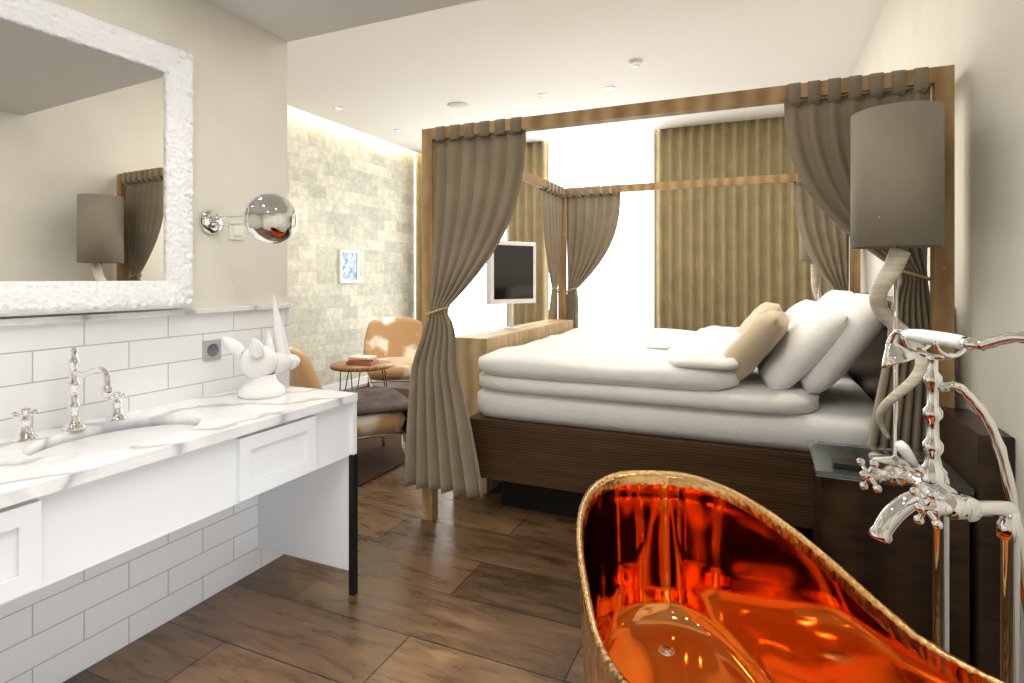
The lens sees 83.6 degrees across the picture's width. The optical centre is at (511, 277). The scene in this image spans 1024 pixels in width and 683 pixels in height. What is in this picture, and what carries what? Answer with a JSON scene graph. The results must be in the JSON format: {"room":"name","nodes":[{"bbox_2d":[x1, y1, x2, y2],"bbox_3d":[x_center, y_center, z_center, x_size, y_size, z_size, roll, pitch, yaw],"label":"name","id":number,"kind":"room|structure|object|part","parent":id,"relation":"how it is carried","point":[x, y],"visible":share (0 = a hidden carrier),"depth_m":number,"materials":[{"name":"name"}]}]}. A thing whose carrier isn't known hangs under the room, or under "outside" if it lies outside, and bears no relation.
{"room":"hotel room","nodes":[
{"label":"hotel room","id":0,"kind":"room"},
{"bbox_2d":[0,0,286,318],"bbox_3d":[-3.074,-0.420,1.545,2.630,3.500,3.870,0,0,24],"label":"wall","id":1,"kind":"structure","parent":0,"point":[239,99],"depth_m":2.48,"materials":[{"name":"paint"}]},
{"bbox_2d":[0,0,193,316],"bbox_3d":[-1.566,-0.380,1.586,0.045,0.990,1.455,0,0,26],"label":"mirror","id":2,"kind":"object","parent":1,"relation":"attached to","point":[96,115],"visible":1,"depth_m":1.92,"materials":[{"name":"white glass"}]},
{"bbox_3d":[-1.581,-0.380,1.593,0.012,0.800,1.265,0,0,26],"label":"glass","id":3,"kind":"part","parent":2,"relation":"part of","materials":[{"name":"white mirror"}]},
{"bbox_2d":[0,308,288,682],"bbox_3d":[-1.833,0.738,1.085,0.012,1.185,3.720,0,0,24],"label":"tiles","id":4,"kind":"structure","parent":1,"relation":"attached to","point":[54,632],"depth_m":2.06,"materials":[{"name":"white tile"}]},
{"bbox_2d":[0,303,292,325],"bbox_3d":[-1.823,0.134,1.080,0.035,0.022,3.720,0,0,24],"label":"ledge","id":5,"kind":"object","parent":1,"relation":"attached to","point":[154,313],"depth_m":2.05,"materials":[{"name":"white stone"}]},
{"bbox_2d":[203,339,220,360],"bbox_3d":[-1.250,0.300,2.390,0.012,0.084,0.084,0,0,24],"label":"socket","id":6,"kind":"object","parent":1,"relation":"attached to","point":[211,348],"visible":1,"depth_m":2.38,"materials":[{"name":"grey plastic"}]},
{"bbox_2d":[228,221,244,239],"bbox_3d":[-1.207,-0.207,2.516,0.013,0.080,0.080,0,0,24],"label":"switch","id":7,"kind":"object","parent":1,"relation":"attached to","point":[237,232],"visible":0.77,"depth_m":2.51,"materials":[{"name":"white plastic"}]},
{"bbox_2d":[199,193,296,243],"bbox_3d":[-1.079,-0.235,2.322,0.403,0.200,0.170,0,0,24],"label":"magnifying mirror","id":8,"kind":"object","parent":1,"relation":"attached to","point":[269,218],"visible":1,"depth_m":2.25,"materials":[{"name":"silver metal"}]},
{"bbox_2d":[63,379,583,682],"bbox_3d":[-0.637,1.380,3.388,5.620,0.100,9.200,0,0,24],"label":"floor","id":9,"kind":"structure","parent":0,"point":[484,590],"depth_m":2.30,"materials":[{"name":"brown wood"}]},
{"bbox_2d":[0,347,357,605],"bbox_3d":[-1.261,0.775,1.699,0.541,1.109,1.807,0,0,24],"label":"vanity","id":10,"kind":"object","parent":9,"relation":"on","point":[76,496],"visible":1,"depth_m":1.81,"materials":[{"name":"stone"}]},
{"bbox_2d":[11,347,128,442],"bbox_3d":[-1.340,0.353,1.810,0.221,0.264,0.343,0,0,24],"label":"faucet","id":11,"kind":"object","parent":10,"relation":"on","point":[74,426],"depth_m":1.82,"materials":[{"name":"silver metal"}]},
{"bbox_2d":[223,293,299,398],"bbox_3d":[-1.020,0.272,2.410,0.186,0.424,0.319,0,0,24],"label":"statuette","id":12,"kind":"object","parent":10,"relation":"on","point":[260,363],"visible":1,"depth_m":2.32,"materials":[{"name":"white ceramic"}]},
{"bbox_2d":[355,385,408,486],"bbox_3d":[-1.374,1.324,5.347,2.100,0.012,2.800,0,0,24],"label":"rug","id":13,"kind":"object","parent":9,"relation":"on","point":[375,460],"visible":0.2,"depth_m":4.25,"materials":[{"name":"brown carpet"}]},
{"bbox_2d":[289,343,407,469],"bbox_3d":[-1.178,0.887,4.054,0.900,0.861,0.740,0,0,-26],"label":"armchair","id":14,"kind":"object","parent":13,"relation":"on","point":[383,410],"visible":0.47,"depth_m":3.84,"materials":[{"name":"fur"}]},
{"bbox_2d":[333,386,407,432],"bbox_3d":[-1.059,0.971,4.113,0.635,0.291,0.740,0,0,-26],"label":"fur throw","id":15,"kind":"object","parent":14,"relation":"on","point":[380,409],"depth_m":3.88,"materials":[{"name":"brown fur"}]},
{"bbox_2d":[330,355,391,390],"bbox_3d":[-1.377,1.013,5.240,0.550,0.607,0.550,0,0,24],"label":"side table","id":16,"kind":"object","parent":13,"relation":"on","point":[356,363],"visible":0.82,"depth_m":5.12,"materials":[{"name":"brown wood"}]},
{"bbox_2d":[348,355,376,359],"bbox_3d":[-1.358,0.720,5.209,0.200,0.020,0.150,0,0,18],"label":"book","id":17,"kind":"object","parent":16,"relation":"on","point":[356,357],"depth_m":5.16,"materials":[{"name":"beige paper"}]},
{"bbox_2d":[348,358,376,361],"bbox_3d":[-1.358,0.742,5.209,0.220,0.022,0.160,0,0,-2],"label":"book","id":18,"kind":"object","parent":16,"relation":"on","point":[350,359],"depth_m":5.13,"materials":[{"name":"red paper"}]},
{"bbox_2d":[346,360,378,365],"bbox_3d":[-1.358,0.767,5.209,0.240,0.028,0.170,0,0,12],"label":"book","id":19,"kind":"object","parent":16,"relation":"on","point":[350,362],"depth_m":5.13,"materials":[{"name":"brown paper"}]},
{"bbox_2d":[363,317,421,387],"bbox_3d":[-1.256,0.887,6.284,0.720,0.861,0.825,0,0,-16],"label":"armchair","id":20,"kind":"object","parent":13,"relation":"on","point":[396,340],"visible":0.64,"depth_m":6.48,"materials":[{"name":"orange leather"}]},
{"bbox_2d":[404,65,954,541],"bbox_3d":[1.040,0.253,3.778,2.549,2.155,2.554,0,0,24],"label":"bed","id":21,"kind":"object","parent":9,"relation":"on","point":[543,410],"visible":0.86,"depth_m":2.99,"materials":[{"name":"fabric"}]},
{"bbox_2d":[404,116,525,497],"bbox_3d":[-0.253,0.153,3.039,0.674,1.956,0.166,0,0,24],"label":"curtain","id":22,"kind":"object","parent":21,"relation":"hanging from","point":[472,173],"depth_m":3.06,"materials":[{"name":"brown fabric"}]},
{"bbox_2d":[486,241,535,328],"bbox_3d":[-0.003,0.052,4.254,0.257,0.645,0.389,0,0,24],"label":"tv","id":23,"kind":"object","parent":21,"relation":"on","point":[511,268],"depth_m":4.22,"materials":[{"name":"black"}]},
{"bbox_3d":[0.090,0.853,4.380,0.237,0.955,1.760,0,0,24],"label":"footboard","id":24,"kind":"part","parent":21,"relation":"part of","materials":[{"name":"brown wood"}]},
{"bbox_2d":[540,180,563,318],"bbox_3d":[0.335,0.153,5.098,0.162,1.955,0.548,0,0,24],"label":"curtain","id":25,"kind":"object","parent":21,"relation":"hanging from","point":[553,194],"depth_m":5.12,"materials":[{"name":"brown fabric"}]},
{"bbox_2d":[566,184,619,328],"bbox_3d":[0.706,0.153,5.229,0.588,1.955,0.162,0,0,24],"label":"curtain","id":26,"kind":"object","parent":21,"relation":"hanging from","point":[592,213],"depth_m":5.20,"materials":[{"name":"brown fabric"}]},
{"bbox_2d":[478,339,739,390],"bbox_3d":[0.606,0.481,3.429,1.435,0.164,1.040,0,0,24],"label":"duvet","id":27,"kind":"object","parent":21,"relation":"on","point":[585,365],"depth_m":3.02,"materials":[{"name":"fabric"}]},
{"bbox_2d":[543,328,695,344],"bbox_3d":[1.018,0.482,4.373,1.435,0.162,1.040,0,0,24],"label":"duvet","id":28,"kind":"object","parent":21,"relation":"on","point":[652,335],"depth_m":4.24,"materials":[{"name":"fabric"}]},
{"bbox_3d":[1.105,0.713,3.773,2.095,0.175,1.990,0,0,24],"label":"mattress","id":29,"kind":"part","parent":21,"relation":"part of","materials":[{"name":"fabric"}]},
{"bbox_2d":[724,310,788,380],"bbox_3d":[1.260,0.356,2.997,0.168,0.460,0.580,42,19,23],"label":"pillow","id":30,"kind":"object","parent":21,"relation":"on","point":[767,332],"depth_m":2.77,"materials":[{"name":"beige fabric"}]},
{"bbox_2d":[736,302,781,333],"bbox_3d":[1.700,0.356,4.004,0.168,0.460,0.580,40,12,15],"label":"pillow","id":31,"kind":"object","parent":21,"relation":"on","point":[764,307],"depth_m":3.86,"materials":[{"name":"beige fabric"}]},
{"bbox_2d":[757,306,847,389],"bbox_3d":[1.513,0.360,3.027,0.176,0.540,0.740,44,13,14],"label":"pillow","id":32,"kind":"object","parent":21,"relation":"on","point":[815,341],"depth_m":2.73,"materials":[{"name":"fabric"}]},
{"bbox_2d":[785,300,825,323],"bbox_3d":[1.913,0.360,3.943,0.177,0.540,0.740,44,13,14],"label":"pillow","id":33,"kind":"object","parent":21,"relation":"on","point":[796,310],"depth_m":3.75,"materials":[{"name":"fabric"}]},
{"bbox_2d":[794,173,848,290],"bbox_3d":[2.443,0.153,4.470,0.445,1.955,0.162,0,0,24],"label":"curtain","id":34,"kind":"object","parent":21,"relation":"hanging from","point":[827,245],"depth_m":4.45,"materials":[{"name":"brown fabric"}]},
{"bbox_2d":[817,290,853,307],"bbox_3d":[2.098,0.325,3.918,0.193,0.600,0.820,38,14,19],"label":"pillow","id":35,"kind":"object","parent":21,"relation":"on","point":[829,299],"depth_m":3.65,"materials":[{"name":"fabric"}]},
{"bbox_2d":[798,293,887,392],"bbox_3d":[1.697,0.325,3.002,0.194,0.600,0.820,38,14,19],"label":"pillow","id":36,"kind":"object","parent":21,"relation":"on","point":[855,326],"depth_m":2.67,"materials":[{"name":"fabric"}]},
{"bbox_2d":[784,67,929,451],"bbox_3d":[1.461,0.153,2.388,0.594,1.955,0.160,0,0,24],"label":"curtain","id":37,"kind":"object","parent":21,"relation":"hanging from","point":[817,113],"depth_m":2.37,"materials":[{"name":"brown fabric"}]},
{"bbox_3d":[2.155,0.720,3.336,0.152,1.220,2.120,0,0,24],"label":"headboard","id":38,"kind":"part","parent":21,"relation":"part of","materials":[{"name":"brown wood"}]},
{"bbox_2d":[576,470,1007,682],"bbox_3d":[0.505,0.931,1.325,0.678,0.798,1.768,0,0,1],"label":"tub","id":39,"kind":"object","parent":9,"relation":"on","point":[685,577],"visible":1,"depth_m":1.86,"materials":[{"name":"orange metal"}]},
{"bbox_2d":[799,232,821,301],"bbox_3d":[2.487,0.350,4.643,0.284,1.960,0.284,0,0,24],"label":"lamp","id":40,"kind":"object","parent":9,"relation":"on","point":[803,254],"visible":0.12,"depth_m":4.64,"materials":[{"name":"beige fabric"}]},
{"bbox_3d":[2.487,-0.385,4.643,0.284,0.490,0.284,0,0,24],"label":"lamp shade","id":41,"kind":"part","parent":40,"relation":"part of","materials":[{"name":"fabric"}]},
{"bbox_3d":[2.513,0.375,4.631,0.227,1.910,0.249,0,0,24],"label":"stem","id":42,"kind":"part","parent":40,"relation":"part of","materials":[{"name":"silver metal"}]},
{"bbox_2d":[807,407,1013,677],"bbox_3d":[1.393,0.912,2.081,0.547,0.835,0.430,0,0,24],"label":"nightstand","id":43,"kind":"object","parent":9,"relation":"on","point":[898,573],"visible":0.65,"depth_m":1.91,"materials":[{"name":"brown wood"}]},
{"bbox_3d":[1.343,0.680,2.092,0.445,0.020,0.410,0,0,24],"label":"glass","id":44,"kind":"part","parent":43,"relation":"part of","materials":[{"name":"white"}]},
{"bbox_2d":[850,101,944,467],"bbox_3d":[1.397,0.033,2.085,0.284,1.270,0.284,0,0,24],"label":"lamp","id":45,"kind":"object","parent":43,"relation":"on","point":[897,150],"visible":0.91,"depth_m":1.99,"materials":[{"name":"linen"},{"name":"wood"}]},
{"bbox_3d":[1.423,0.058,2.074,0.227,1.220,0.249,0,0,24],"label":"stem","id":46,"kind":"part","parent":45,"relation":"part of","materials":[{"name":"silver metal"}]},
{"bbox_3d":[1.397,-0.357,2.085,0.284,0.490,0.284,0,0,24],"label":"lamp shade","id":47,"kind":"part","parent":45,"relation":"part of","materials":[{"name":"fabric"}]},
{"bbox_3d":[1.602,0.912,1.990,0.092,0.835,0.430,0,0,24],"label":"panel","id":48,"kind":"part","parent":43,"relation":"part of","materials":[{"name":"brown wood"}]},
{"bbox_2d":[856,328,1023,682],"bbox_3d":[0.878,0.710,1.104,0.254,1.240,0.448,0,0,-11],"label":"tub filler","id":49,"kind":"object","parent":9,"relation":"on","point":[930,493],"visible":1,"depth_m":1.14,"materials":[{"name":"silver metal"}]},
{"bbox_2d":[204,0,477,41],"bbox_3d":[-0.537,-1.610,0.518,2.840,0.920,3.720,0,0,24],"label":"ceiling","id":50,"kind":"structure","parent":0,"point":[288,20],"depth_m":2.48,"materials":[{"name":"white paint"}]},
{"bbox_2d":[287,105,415,386],"bbox_3d":[-2.368,-0.420,6.256,0.150,3.500,5.330,0,0,24],"label":"wall","id":51,"kind":"structure","parent":0,"point":[348,188],"depth_m":6.83,"materials":[{"name":"beige stone"}]},
{"bbox_2d":[339,249,358,282],"bbox_3d":[-1.972,-0.140,6.940,0.030,0.400,0.340,0,0,24],"label":"picture","id":52,"kind":"object","parent":51,"relation":"attached to","point":[348,259],"visible":1,"depth_m":6.92,"materials":[{"name":"white paper"}]},
{"bbox_2d":[343,252,356,279],"bbox_3d":[-1.977,-0.140,6.942,0.018,0.330,0.270,0,0,24],"label":"print","id":53,"kind":"object","parent":52,"relation":"attached to","point":[349,258],"depth_m":6.94},
{"bbox_2d":[322,376,376,390],"bbox_3d":[-2.323,1.285,6.155,0.015,0.090,5.180,0,0,24],"label":"baseboard","id":54,"kind":"structure","parent":51,"relation":"attached to","point":[362,380],"depth_m":6.91,"materials":[{"name":"white paint"}]},
{"bbox_2d":[448,264,506,336],"bbox_3d":[-0.482,0.321,7.999,0.905,1.015,0.040,0,0,24],"label":"sheer curtain","id":55,"kind":"object","parent":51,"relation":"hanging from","point":[469,313],"depth_m":8.01,"materials":[{"name":"white fabric"}]},
{"bbox_2d":[549,130,653,187],"bbox_3d":[1.121,-1.490,7.299,1.350,0.645,0.040,0,0,24],"label":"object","id":56,"kind":"object","parent":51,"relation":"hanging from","point":[620,158],"depth_m":7.28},
{"bbox_2d":[577,191,653,328],"bbox_3d":[1.296,-0.213,7.222,0.966,1.709,0.040,0,0,24],"label":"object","id":57,"kind":"object","parent":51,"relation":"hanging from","point":[615,289],"depth_m":7.16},
{"bbox_2d":[334,59,641,131],"bbox_3d":[-0.573,-1.456,3.496,4.344,0.627,5.645,0,0,24],"label":"ceiling lights","id":58,"kind":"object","parent":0,"point":[635,63],"depth_m":5.76},
{"bbox_2d":[287,0,885,153],"bbox_3d":[0.102,-1.820,4.904,5.180,0.100,4.830,0,0,24],"label":"ceiling","id":59,"kind":"structure","parent":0,"point":[495,57],"depth_m":4.64,"materials":[{"name":"white paint"}]},
{"bbox_2d":[849,0,1023,682],"bbox_3d":[1.869,-0.420,2.293,0.150,3.500,9.200,0,0,24],"label":"wall","id":60,"kind":"structure","parent":0,"point":[983,39],"depth_m":2.03,"materials":[{"name":"paint"}]},
{"bbox_3d":[-0.637,-2.120,3.388,5.620,0.100,9.200,0,0,24],"label":"ceiling","id":61,"kind":"structure","parent":0,"visible":0},
{"bbox_2d":[416,152,447,322],"bbox_3d":[-1.152,-0.360,8.131,0.523,3.340,0.088,0,0,24],"label":"drape","id":62,"kind":"object","parent":61,"relation":"hanging from","point":[418,155],"visible":0.11,"depth_m":8.20,"materials":[{"name":"beige fabric"}]},
{"bbox_2d":[507,141,548,326],"bbox_3d":[0.186,-0.360,7.545,0.606,3.340,0.095,0,0,24],"label":"drape","id":63,"kind":"object","parent":61,"relation":"hanging from","point":[526,222],"visible":0.33,"depth_m":7.51,"materials":[{"name":"beige fabric"}]},
{"bbox_2d":[654,117,832,330],"bbox_3d":[2.567,-0.360,6.507,1.894,3.340,0.100,0,0,24],"label":"drape","id":64,"kind":"object","parent":61,"relation":"hanging from","point":[721,253],"visible":0.5,"depth_m":6.57,"materials":[{"name":"beige fabric"}]}
]}

